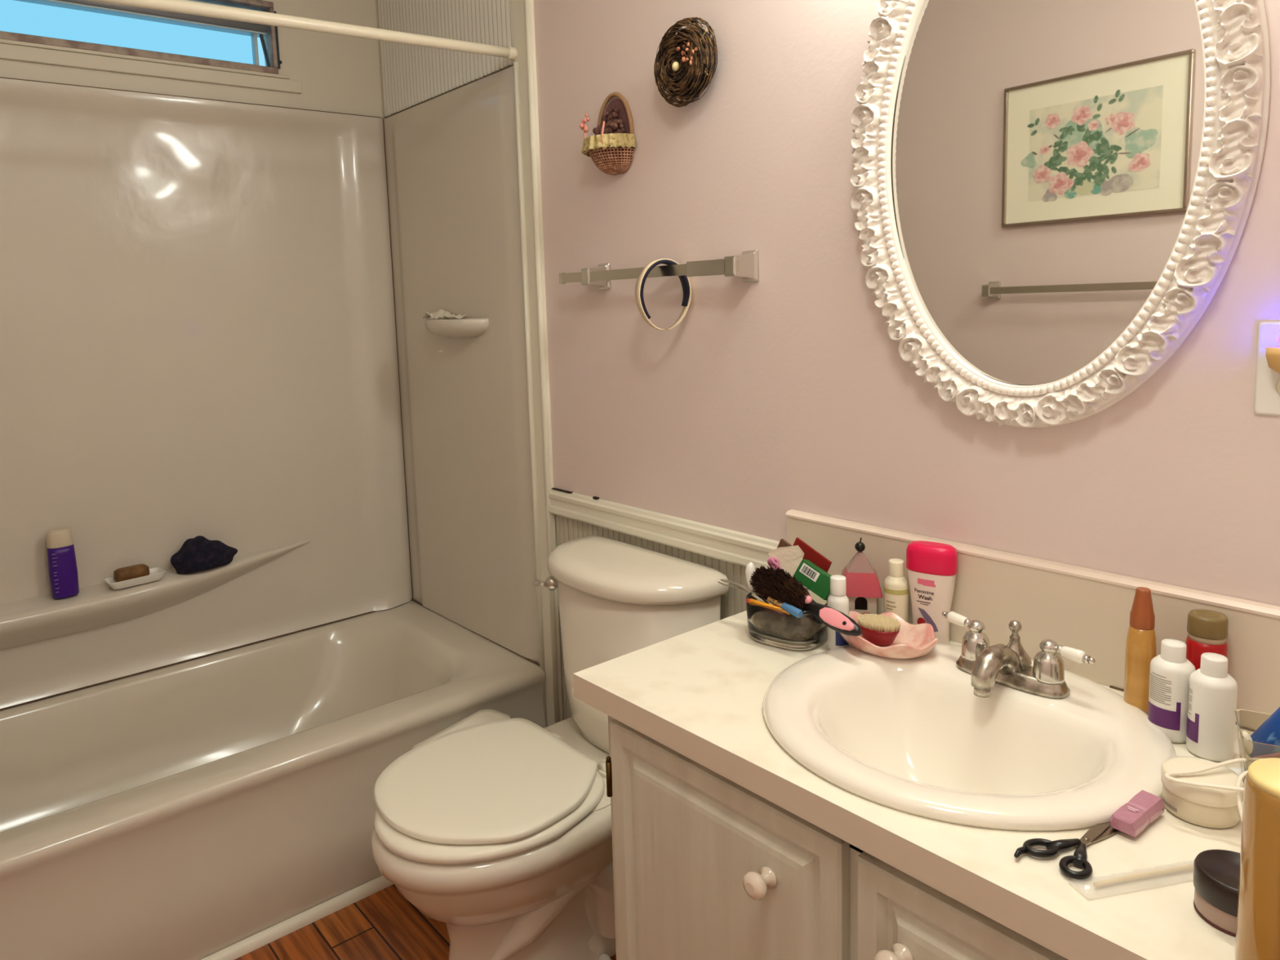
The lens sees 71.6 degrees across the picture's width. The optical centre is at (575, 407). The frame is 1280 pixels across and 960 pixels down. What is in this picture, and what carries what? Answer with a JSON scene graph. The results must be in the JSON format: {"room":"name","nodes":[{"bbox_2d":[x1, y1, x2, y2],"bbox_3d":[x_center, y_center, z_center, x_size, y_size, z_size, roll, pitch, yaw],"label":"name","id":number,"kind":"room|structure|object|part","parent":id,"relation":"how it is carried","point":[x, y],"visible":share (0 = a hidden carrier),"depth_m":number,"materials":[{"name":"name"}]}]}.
{"room":"bathroom","nodes":[
{"label":"bathroom","id":0,"kind":"room"},
{"bbox_2d":[0,0,413,600],"bbox_3d":[-1.223,-0.088,2.466,1.560,2.420,0.100,-7,9,-38],"label":"wall","id":1,"kind":"structure","parent":0,"point":[337,73],"depth_m":2.65,"materials":[{"name":"beige paint"}]},
{"bbox_2d":[0,0,282,74],"bbox_3d":[-1.282,-1.029,2.300,1.018,0.202,0.075,-7,9,-38],"label":"window","id":2,"kind":"structure","parent":1,"relation":"in","point":[85,24],"depth_m":2.40,"materials":[{"name":"blue"}]},
{"bbox_3d":[-1.289,-1.069,2.290,0.975,0.052,0.032,-7,9,-38],"label":"head rail","id":3,"kind":"part","parent":2,"relation":"part of","materials":[{"name":"grey"}]},
{"bbox_3d":[-0.891,-1.073,2.587,0.061,0.160,0.021,-2,7,-2],"label":"stay arm","id":4,"kind":"part","parent":2,"relation":"part of","materials":[{"name":"grey metal"}]},
{"bbox_2d":[0,38,302,93],"bbox_3d":[-1.324,-0.894,2.243,1.290,0.048,0.012,-7,9,-38],"label":"trim","id":5,"kind":"structure","parent":1,"relation":"attached to","point":[7,51],"depth_m":2.37,"materials":[{"name":"beige paint"}]},
{"bbox_2d":[0,64,539,710],"bbox_3d":[-0.956,-0.029,2.136,1.552,1.580,0.748,-7,9,-38],"label":"tub surround","id":6,"kind":"object","parent":1,"relation":"attached to","point":[213,326],"visible":0.98,"depth_m":2.50,"materials":[{"name":"beige plastic"}]},
{"bbox_2d":[46,527,79,599],"bbox_3d":[-1.332,0.402,2.297,0.065,0.178,0.044,-7,9,-38],"label":"shampoo bottle","id":7,"kind":"object","parent":6,"relation":"on","point":[61,557],"visible":1,"depth_m":2.28,"materials":[{"name":"purple plastic"}]},
{"bbox_2d":[51,553,59,592],"bbox_3d":[-1.333,0.425,2.272,0.012,0.102,0.002,-7,9,-38],"label":"print","id":8,"kind":"object","parent":7,"relation":"attached to","point":[55,557],"depth_m":2.27,"materials":[{"name":"white"}]},
{"bbox_2d":[103,567,165,589],"bbox_3d":[-1.192,0.464,2.397,0.144,0.021,0.068,-8,9,-42],"label":"soap dish","id":9,"kind":"object","parent":6,"relation":"on","point":[156,573],"visible":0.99,"depth_m":2.38,"materials":[{"name":"white ceramic"}]},
{"bbox_2d":[113,564,149,582],"bbox_3d":[-1.201,0.448,2.394,0.084,0.031,0.046,-8,9,-42],"label":"soap bar","id":10,"kind":"object","parent":9,"relation":"in","point":[122,574],"visible":0.98,"depth_m":2.38,"materials":[{"name":"orange wax"}]},
{"bbox_2d":[170,535,237,573],"bbox_3d":[-1.052,0.405,2.507,0.182,0.097,0.088,-7,9,-38],"label":"washcloth","id":11,"kind":"object","parent":6,"relation":"on","point":[198,553],"visible":1,"depth_m":2.47,"materials":[{"name":"black fabric"}]},
{"bbox_2d":[422,309,467,319],"bbox_3d":[-0.375,-0.268,2.538,0.069,0.030,0.183,-7,9,-38],"label":"cloth","id":12,"kind":"object","parent":6,"relation":"on","point":[441,313],"visible":0.98,"depth_m":2.54,"materials":[{"name":"beige fabric"}]},
{"bbox_2d":[425,318,488,337],"bbox_3d":[-0.360,-0.226,2.521,0.085,0.052,0.300,-7,9,-38],"label":"soap shelf","id":13,"kind":"object","parent":6,"relation":"attached to","point":[463,327],"depth_m":2.45,"materials":[{"name":"beige plastic"}]},
{"bbox_3d":[-0.353,-0.107,2.605,0.009,1.574,0.746,-7,9,-38],"label":"panel","id":14,"kind":"part","parent":6,"relation":"part of","materials":[{"name":"beige plastic"}]},
{"bbox_2d":[234,884,616,959],"bbox_3d":[-0.111,1.264,1.263,1.760,0.060,3.550,-7,9,-38],"label":"floor","id":15,"kind":"structure","parent":0,"point":[382,925],"depth_m":1.95,"materials":[{"name":"brown wood"}]},
{"bbox_2d":[0,600,546,959],"bbox_3d":[-0.915,0.950,2.239,1.545,0.390,0.775,-7,9,-38],"label":"bathtub","id":16,"kind":"object","parent":15,"relation":"on","point":[193,809],"visible":0.9,"depth_m":2.08,"materials":[{"name":"beige ceramic"}]},
{"bbox_2d":[200,875,393,959],"bbox_3d":[-0.666,1.161,1.953,1.544,0.022,0.018,-7,9,-38],"label":"baseboard","id":17,"kind":"structure","parent":16,"relation":"attached to","point":[242,948],"depth_m":1.99,"materials":[{"name":"beige paint"}]},
{"bbox_2d":[412,709,510,749],"bbox_3d":[-0.262,0.953,2.133,0.108,0.361,0.268,3,9,39],"label":"bin","id":18,"kind":"object","parent":15,"relation":"on","point":[482,716],"visible":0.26,"depth_m":2.17,"materials":[{"name":"beige plastic"}]},
{"bbox_2d":[371,535,728,959],"bbox_3d":[-0.082,0.755,1.822,0.702,0.815,0.477,-7,9,-38],"label":"toilet","id":19,"kind":"object","parent":15,"relation":"on","point":[499,833],"visible":0.87,"depth_m":1.75,"materials":[{"name":"beige ceramic"}]},
{"bbox_3d":[-0.184,0.747,1.777,0.424,0.016,0.420,-7,9,-38],"label":"lid","id":20,"kind":"part","parent":19,"relation":"part of","materials":[{"name":"beige plastic"}]},
{"bbox_3d":[-0.177,0.771,1.754,0.446,0.020,0.388,-7,9,-38],"label":"seat","id":21,"kind":"part","parent":19,"relation":"part of","materials":[{"name":"beige plastic"}]},
{"bbox_3d":[-0.074,0.395,2.009,0.034,0.032,0.081,-8,9,-40],"label":"flush lever","id":22,"kind":"part","parent":19,"relation":"part of","materials":[{"name":"silver metal"}]},
{"bbox_3d":[0.094,0.350,1.914,0.230,0.047,0.460,-7,9,-38],"label":"tank lid","id":23,"kind":"part","parent":19,"relation":"part of","materials":[{"name":"beige ceramic"}]},
{"bbox_3d":[0.108,0.556,1.943,0.204,0.370,0.424,-7,9,-38],"label":"tank","id":24,"kind":"part","parent":19,"relation":"part of","materials":[{"name":"beige ceramic"}]},
{"bbox_2d":[605,715,1067,959],"bbox_3d":[0.634,0.850,1.018,0.542,0.763,1.305,-7,9,-38],"label":"vanity cabinet","id":25,"kind":"object","parent":15,"relation":"on","point":[706,867],"visible":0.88,"depth_m":1.13,"materials":[{"name":"paint"}]},
{"bbox_3d":[0.259,0.802,1.540,0.485,0.763,0.018,-7,9,-38],"label":"panel","id":26,"kind":"part","parent":25,"relation":"part of","materials":[{"name":"paint"}]},
{"bbox_3d":[0.195,0.803,1.208,0.020,0.645,0.405,-7,9,-38],"label":"door","id":27,"kind":"part","parent":25,"relation":"part of","materials":[{"name":"paint"}]},
{"bbox_3d":[0.226,0.582,1.084,0.036,0.033,0.033,-7,9,-38],"label":"knob","id":28,"kind":"part","parent":25,"relation":"part of","materials":[{"name":"beige ceramic"}]},
{"bbox_3d":[0.473,0.872,0.893,0.018,0.763,1.268,-7,9,-38],"label":"frame","id":29,"kind":"part","parent":25,"relation":"part of","materials":[{"name":"paint"}]},
{"bbox_3d":[0.339,0.590,0.940,0.036,0.033,0.033,-7,9,-38],"label":"knob","id":30,"kind":"part","parent":25,"relation":"part of","materials":[{"name":"beige ceramic"}]},
{"bbox_2d":[573,509,1279,959],"bbox_3d":[0.630,0.372,0.986,0.546,0.204,1.388,-7,9,-38],"label":"countertop","id":31,"kind":"structure","parent":25,"relation":"on","point":[699,693],"depth_m":1.12,"materials":[{"name":"laminate"}]},
{"bbox_2d":[746,588,827,650],"bbox_3d":[0.354,0.348,1.466,0.128,0.070,0.116,4,9,40],"label":"glass dish","id":32,"kind":"object","parent":31,"relation":"on","point":[790,632],"visible":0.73,"depth_m":1.42,"materials":[{"name":"clear glass"}]},
{"bbox_2d":[718,578,769,604],"bbox_3d":[0.289,0.315,1.512,0.016,0.020,0.113,-7,9,-38],"label":"tweezers","id":33,"kind":"object","parent":32,"relation":"in","point":[740,587],"visible":0.89,"depth_m":1.51,"materials":[{"name":"silver metal"}]},
{"bbox_2d":[745,562,755,591],"bbox_3d":[0.300,0.289,1.507,0.018,0.052,0.021,-7,9,-38],"label":"white applicator","id":34,"kind":"object","parent":32,"relation":"in","point":[750,568],"visible":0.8,"depth_m":1.50,"materials":[{"name":"white plastic"}]},
{"bbox_2d":[746,598,789,617],"bbox_3d":[0.311,0.323,1.429,0.011,0.014,0.080,-9,9,-44],"label":"pencil","id":35,"kind":"object","parent":32,"relation":"in","point":[748,600],"visible":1,"depth_m":1.42,"materials":[{"name":"orange wood"}]},
{"bbox_2d":[767,556,782,569],"bbox_3d":[0.338,0.267,1.500,0.014,0.026,0.026,-7,9,-38],"label":"tie","id":36,"kind":"object","parent":32,"relation":"in","point":[772,562],"visible":0.67,"depth_m":1.50,"materials":[{"name":"pink fabric"}]},
{"bbox_2d":[767,596,803,617],"bbox_3d":[0.335,0.319,1.412,0.014,0.017,0.070,-6,8,-31],"label":"pen","id":37,"kind":"object","parent":32,"relation":"in","point":[790,609],"visible":1,"depth_m":1.40,"materials":[{"name":"blue plastic"}]},
{"bbox_2d":[768,545,831,600],"bbox_3d":[0.385,0.274,1.484,0.034,0.084,0.123,-8,9,-41],"label":"box","id":38,"kind":"object","parent":32,"relation":"on","point":[811,576],"visible":0.76,"depth_m":1.48,"materials":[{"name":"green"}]},
{"bbox_2d":[777,537,831,572],"bbox_3d":[0.391,0.258,1.522,0.011,0.067,0.117,-7,9,-38],"label":"card","id":39,"kind":"object","parent":32,"relation":"in","point":[811,554],"visible":0.43,"depth_m":1.50,"materials":[{"name":"red cardboard"}]},
{"bbox_2d":[749,565,862,635],"bbox_3d":[0.362,0.303,1.407,0.057,0.067,0.222,-6,8,-31],"label":"hairbrush","id":40,"kind":"object","parent":32,"relation":"on","point":[778,584],"visible":0.95,"depth_m":1.41,"materials":[{"name":"black plastic"}]},
{"bbox_3d":[0.369,0.314,1.412,0.020,0.054,0.222,43,-11,-31],"label":"handle","id":41,"kind":"part","parent":40,"relation":"part of","materials":[{"name":"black plastic"}]},
{"bbox_2d":[827,574,848,649],"bbox_3d":[0.419,0.327,1.408,0.033,0.119,0.033,-7,9,-38],"label":"bottle","id":42,"kind":"object","parent":31,"relation":"on","point":[837,599],"visible":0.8,"depth_m":1.40,"materials":[{"name":"white plastic"}]},
{"bbox_2d":[840,537,882,613],"bbox_3d":[0.482,0.296,1.496,0.068,0.156,0.068,0,7,14],"label":"birdhouse","id":43,"kind":"object","parent":31,"relation":"on","point":[863,585],"visible":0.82,"depth_m":1.47,"materials":[{"name":"pink wood"}]},
{"bbox_3d":[0.476,0.326,1.474,0.020,0.022,0.001,0,7,14],"label":"black door","id":44,"kind":"part","parent":43,"relation":"part of","materials":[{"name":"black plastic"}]},
{"bbox_2d":[884,558,908,622],"bbox_3d":[0.527,0.313,1.453,0.039,0.128,0.039,-7,9,-38],"label":"lotion bottle","id":45,"kind":"object","parent":31,"relation":"on","point":[895,584],"visible":0.7,"depth_m":1.44,"materials":[{"name":"beige plastic"}]},
{"bbox_2d":[906,540,957,644],"bbox_3d":[0.572,0.298,1.420,0.078,0.163,0.043,3,9,38],"label":"wash bottle","id":46,"kind":"object","parent":31,"relation":"on","point":[931,566],"visible":0.93,"depth_m":1.40,"materials":[{"name":"beige plastic"}]},
{"bbox_2d":[762,643,1177,831],"bbox_3d":[0.501,0.474,1.173,0.492,0.155,0.492,-7,9,-38],"label":"sink","id":47,"kind":"object","parent":31,"relation":"in","point":[913,736],"visible":0.83,"depth_m":1.18,"materials":[{"name":"beige ceramic"}]},
{"bbox_2d":[840,610,938,659],"bbox_3d":[0.484,0.358,1.380,0.130,0.035,0.161,-7,9,-38],"label":"scalloped dish","id":48,"kind":"object","parent":47,"relation":"on","point":[912,641],"visible":0.74,"depth_m":1.36,"materials":[{"name":"pink ceramic"}]},
{"bbox_2d":[857,613,900,646],"bbox_3d":[0.474,0.348,1.382,0.067,0.041,0.046,3,9,38],"label":"brush","id":49,"kind":"object","parent":48,"relation":"in","point":[882,630],"visible":1,"depth_m":1.37,"materials":[{"name":"red"}]},
{"bbox_2d":[942,611,1095,699],"bbox_3d":[0.616,0.343,1.247,0.144,0.084,0.178,-1,7,7],"label":"faucet","id":50,"kind":"object","parent":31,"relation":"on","point":[1009,665],"visible":1,"depth_m":1.21,"materials":[{"name":"silver metal"}]},
{"bbox_3d":[0.570,0.335,1.301,0.040,0.055,0.080,-7,9,-38],"label":"handle","id":51,"kind":"part","parent":50,"relation":"part of","materials":[{"name":"silver metal"}]},
{"bbox_3d":[0.582,0.357,1.222,0.104,0.059,0.036,-7,9,-38],"label":"spout","id":52,"kind":"part","parent":50,"relation":"part of","materials":[{"name":"silver metal"}]},
{"bbox_3d":[0.622,0.333,1.251,0.044,0.066,0.044,-7,9,-38],"label":"drain lever","id":53,"kind":"part","parent":50,"relation":"part of","materials":[{"name":"silver metal"}]},
{"bbox_3d":[0.659,0.345,1.189,0.040,0.055,0.082,-7,9,-38],"label":"handle","id":54,"kind":"part","parent":50,"relation":"part of","materials":[{"name":"silver metal"}]},
{"bbox_2d":[1013,822,1119,879],"bbox_3d":[0.512,0.440,0.901,0.150,0.008,0.064,-7,9,-38],"label":"scissors","id":55,"kind":"object","parent":31,"relation":"on","point":[1099,832],"visible":0.98,"depth_m":0.88,"materials":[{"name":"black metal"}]},
{"bbox_3d":[0.474,0.442,0.889,0.077,0.008,0.026,-2,7,-1],"label":"handle","id":56,"kind":"part","parent":55,"relation":"part of","materials":[{"name":"black plastic"}]},
{"bbox_3d":[0.495,0.444,0.865,0.060,0.008,0.028,-7,9,-38],"label":"handle","id":57,"kind":"part","parent":55,"relation":"part of","materials":[{"name":"black plastic"}]},
{"bbox_3d":[0.541,0.438,0.917,0.086,0.001,0.011,-7,9,-38],"label":"blade","id":58,"kind":"part","parent":55,"relation":"part of","materials":[{"name":"silver metal"}]},
{"bbox_3d":[0.544,0.440,0.913,0.086,0.001,0.011,-6,8,-26],"label":"blade","id":59,"kind":"part","parent":55,"relation":"part of","materials":[{"name":"silver metal"}]},
{"bbox_2d":[1109,790,1164,837],"bbox_3d":[0.591,0.425,0.930,0.074,0.017,0.026,-7,8,-36],"label":"packet","id":60,"kind":"object","parent":31,"relation":"on","point":[1144,807],"visible":1,"depth_m":0.92,"materials":[{"name":"pink paper"}]},
{"bbox_2d":[1127,806,1138,811],"bbox_3d":[0.581,0.419,0.922,0.005,0.001,0.010,-7,8,-36],"label":"print","id":61,"kind":"object","parent":60,"relation":"on","point":[1129,808],"depth_m":0.92,"materials":[{"name":"white"}]},
{"bbox_2d":[1124,586,1156,713],"bbox_3d":[0.741,0.320,1.159,0.034,0.170,0.034,-7,9,-38],"label":"bottle","id":62,"kind":"object","parent":31,"relation":"on","point":[1141,644],"visible":0.86,"depth_m":1.15,"materials":[{"name":"orange plastic"}]},
{"bbox_2d":[1093,863,1193,887],"bbox_3d":[0.550,0.446,0.845,0.158,0.007,0.026,-3,7,-11],"label":"wrapper","id":63,"kind":"object","parent":31,"relation":"on","point":[1188,867],"visible":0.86,"depth_m":0.84,"materials":[{"name":"white paper"}]},
{"bbox_2d":[1147,638,1195,742],"bbox_3d":[0.744,0.351,1.102,0.047,0.121,0.047,4,9,40],"label":"lotion bottle","id":64,"kind":"object","parent":31,"relation":"on","point":[1171,671],"visible":0.95,"depth_m":1.09,"materials":[{"name":"white plastic"}]},
{"bbox_2d":[1149,671,1171,705],"bbox_3d":[0.723,0.347,1.095,0.004,0.035,0.028,-4,7,-18],"label":"print","id":65,"kind":"object","parent":64,"relation":"on","point":[1160,682],"depth_m":1.09,"materials":[{"name":"beige paper"}]},
{"bbox_2d":[1160,755,1244,828],"bbox_3d":[0.669,0.411,0.946,0.072,0.045,0.072,-7,9,-38],"label":"jar","id":66,"kind":"object","parent":31,"relation":"on","point":[1208,807],"visible":0.88,"depth_m":0.93,"materials":[{"name":"beige plastic"}]},
{"bbox_2d":[1162,796,1177,812],"bbox_3d":[0.636,0.425,0.948,0.002,0.004,0.024,-2,7,1],"label":"print","id":67,"kind":"object","parent":66,"relation":"on","point":[1170,803],"depth_m":0.94,"materials":[{"name":"beige"}]},
{"bbox_2d":[1164,757,1248,822],"bbox_3d":[0.739,0.402,0.915,0.200,0.062,0.138,-5,8,-24],"label":"wire","id":68,"kind":"object","parent":31,"relation":"on","point":[1237,788],"visible":0.66,"depth_m":0.92,"materials":[{"name":"beige"}]},
{"bbox_2d":[1185,608,1228,670],"bbox_3d":[0.801,0.333,1.124,0.043,0.146,0.043,-7,9,-38],"label":"jar","id":69,"kind":"object","parent":31,"relation":"on","point":[1206,629],"visible":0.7,"depth_m":1.10,"materials":[{"name":"red plastic"}]},
{"bbox_3d":[0.798,0.273,1.117,0.043,0.026,0.043,-7,9,-38],"label":"lid","id":70,"kind":"part","parent":69,"relation":"part of","materials":[{"name":"brown metal"}]},
{"bbox_2d":[1186,652,1237,761],"bbox_3d":[0.761,0.355,1.057,0.047,0.121,0.047,-1,7,6],"label":"lotion bottle","id":71,"kind":"object","parent":31,"relation":"on","point":[1212,695],"visible":0.99,"depth_m":1.04,"materials":[{"name":"white plastic"}]},
{"bbox_2d":[1187,681,1192,714],"bbox_3d":[0.744,0.349,1.070,0.004,0.035,0.028,3,9,38],"label":"print","id":72,"kind":"object","parent":71,"relation":"on","point":[1190,683],"depth_m":1.06,"materials":[{"name":"beige paper"}]},
{"bbox_2d":[1193,848,1239,937],"bbox_3d":[0.591,0.433,0.788,0.066,0.044,0.066,-7,9,-38],"label":"lid jar","id":73,"kind":"object","parent":31,"relation":"on","point":[1215,871],"visible":0.57,"depth_m":0.78,"materials":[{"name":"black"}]},
{"bbox_2d":[1227,767,1241,775],"bbox_3d":[0.732,0.414,0.995,0.057,0.021,0.019,0,7,16],"label":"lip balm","id":74,"kind":"object","parent":31,"relation":"on","point":[1237,771],"visible":0.02,"depth_m":0.99,"materials":[{"name":"white plastic"}]},
{"bbox_2d":[1235,757,1279,959],"bbox_3d":[0.574,0.378,0.705,0.071,0.174,0.071,-7,9,-38],"label":"canister","id":75,"kind":"object","parent":31,"relation":"on","point":[1258,912],"visible":1,"depth_m":0.70,"materials":[{"name":"yellow"}]},
{"bbox_2d":[1235,709,1279,782],"bbox_3d":[0.765,0.388,0.954,0.084,0.081,0.084,2,8,32],"label":"clear tumbler","id":76,"kind":"object","parent":31,"relation":"on","point":[1249,721],"visible":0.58,"depth_m":0.95,"materials":[{"name":"beige"}]},
{"bbox_2d":[1238,730,1252,741],"bbox_3d":[0.735,0.385,0.957,0.014,0.067,0.029,-7,9,-38],"label":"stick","id":77,"kind":"object","parent":76,"relation":"in","point":[1245,734],"visible":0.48,"depth_m":0.96,"materials":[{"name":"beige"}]},
{"bbox_2d":[1250,706,1279,746],"bbox_3d":[0.758,0.325,0.924,0.033,0.128,0.095,-7,8,-33],"label":"toothpaste tube","id":78,"kind":"object","parent":76,"relation":"in","point":[1268,732],"visible":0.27,"depth_m":0.94,"materials":[{"name":"blue plastic"}]},
{"bbox_3d":[0.454,0.834,0.879,0.020,0.642,0.392,-7,9,-38],"label":"door","id":79,"kind":"part","parent":25,"relation":"part of","materials":[{"name":"paint"}]},
{"bbox_2d":[377,0,1279,719],"bbox_3d":[0.492,-0.051,1.619,0.106,2.420,3.550,-7,9,-38],"label":"wall","id":80,"kind":"structure","parent":0,"point":[774,395],"depth_m":1.64,"materials":[{"name":"pink paint"}]},
{"bbox_2d":[88,0,517,62],"bbox_3d":[-0.753,-0.794,1.752,1.548,0.066,0.038,-7,9,-38],"label":"shower rod","id":81,"kind":"object","parent":80,"relation":"attached to","point":[184,6],"visible":1,"depth_m":1.89,"materials":[{"name":"beige metal"}]},
{"bbox_2d":[511,0,563,726],"bbox_3d":[-0.099,-0.108,2.278,0.020,2.419,0.076,-7,9,-38],"label":"trim","id":82,"kind":"structure","parent":80,"relation":"attached to","point":[525,64],"depth_m":2.26,"materials":[{"name":"beige paint"}]},
{"bbox_2d":[551,487,599,499],"bbox_3d":[-0.001,0.214,2.214,0.009,0.004,0.182,-7,9,-38],"label":"trim","id":83,"kind":"structure","parent":80,"relation":"attached to","point":[554,488],"depth_m":2.24,"materials":[{"name":"brown"}]},
{"bbox_2d":[579,92,635,175],"bbox_3d":[0.059,-0.603,1.939,0.083,0.178,0.142,-7,9,-38],"label":"wall basket","id":84,"kind":"object","parent":80,"relation":"attached to","point":[611,148],"visible":1,"depth_m":1.93,"materials":[{"name":"wicker"}]},
{"bbox_2d":[559,249,759,289],"bbox_3d":[0.155,-0.287,1.885,0.063,0.060,0.555,-7,9,-38],"label":"towel bar","id":85,"kind":"object","parent":80,"relation":"attached to","point":[744,266],"visible":0.98,"depth_m":1.76,"materials":[{"name":"beige"}]},
{"bbox_2d":[635,258,691,330],"bbox_3d":[0.181,-0.232,1.817,0.114,0.146,0.030,-4,7,-14],"label":"headband","id":86,"kind":"object","parent":85,"relation":"hanging from","point":[686,289],"visible":0.88,"depth_m":1.81,"materials":[{"name":"beige plastic"}]},
{"bbox_2d":[548,488,786,573],"bbox_3d":[0.173,0.268,1.993,0.017,0.065,0.760,-7,9,-38],"label":"trim","id":87,"kind":"structure","parent":80,"relation":"attached to","point":[741,548],"depth_m":1.95,"materials":[{"name":"beige paint"}]},
{"bbox_2d":[653,17,717,107],"bbox_3d":[0.220,-0.677,1.735,0.066,0.167,0.160,-7,9,-38],"label":"nest","id":88,"kind":"object","parent":80,"relation":"attached to","point":[686,60],"visible":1,"depth_m":1.71,"materials":[{"name":"black wicker"}]},
{"bbox_2d":[786,516,1279,721],"bbox_3d":[0.838,0.328,1.145,0.017,0.150,1.386,-7,9,-38],"label":"backsplash","id":89,"kind":"structure","parent":80,"relation":"attached to","point":[1092,617],"depth_m":1.28,"materials":[{"name":"beige laminate"}]},
{"bbox_2d":[849,0,1270,427],"bbox_3d":[0.636,-0.385,1.259,0.050,0.838,0.562,-7,9,-38],"label":"wall mirror","id":90,"kind":"object","parent":80,"relation":"attached to","point":[1050,197],"visible":1,"depth_m":1.25,"materials":[{"name":"white mirror"}]},
{"bbox_3d":[0.652,-0.387,1.271,0.004,0.716,0.440,-7,9,-38],"label":"glass","id":91,"kind":"part","parent":90,"relation":"part of","materials":[{"name":"white mirror"}]},
{"bbox_2d":[1253,321,1279,415],"bbox_3d":[0.862,-0.046,1.060,0.007,0.114,0.076,-7,9,-38],"label":"wall outlet","id":92,"kind":"object","parent":80,"relation":"attached to","point":[1267,383],"visible":0.85,"depth_m":1.08,"materials":[{"name":"white plastic"}]},
{"bbox_2d":[1265,336,1279,373],"bbox_3d":[0.845,-0.064,1.045,0.032,0.050,0.046,-7,9,-38],"label":"night light","id":93,"kind":"object","parent":92,"relation":"attached to","point":[1272,353],"visible":1,"depth_m":1.05,"materials":[{"name":"brown plastic"}]},
{"bbox_2d":[1275,377,1279,395],"bbox_3d":[0.861,-0.026,1.061,0.002,0.033,0.033,-7,9,-38],"label":"socket","id":94,"kind":"object","parent":92,"relation":"attached to","point":[1277,380],"depth_m":1.07,"materials":[{"name":"beige plastic"}]}
]}

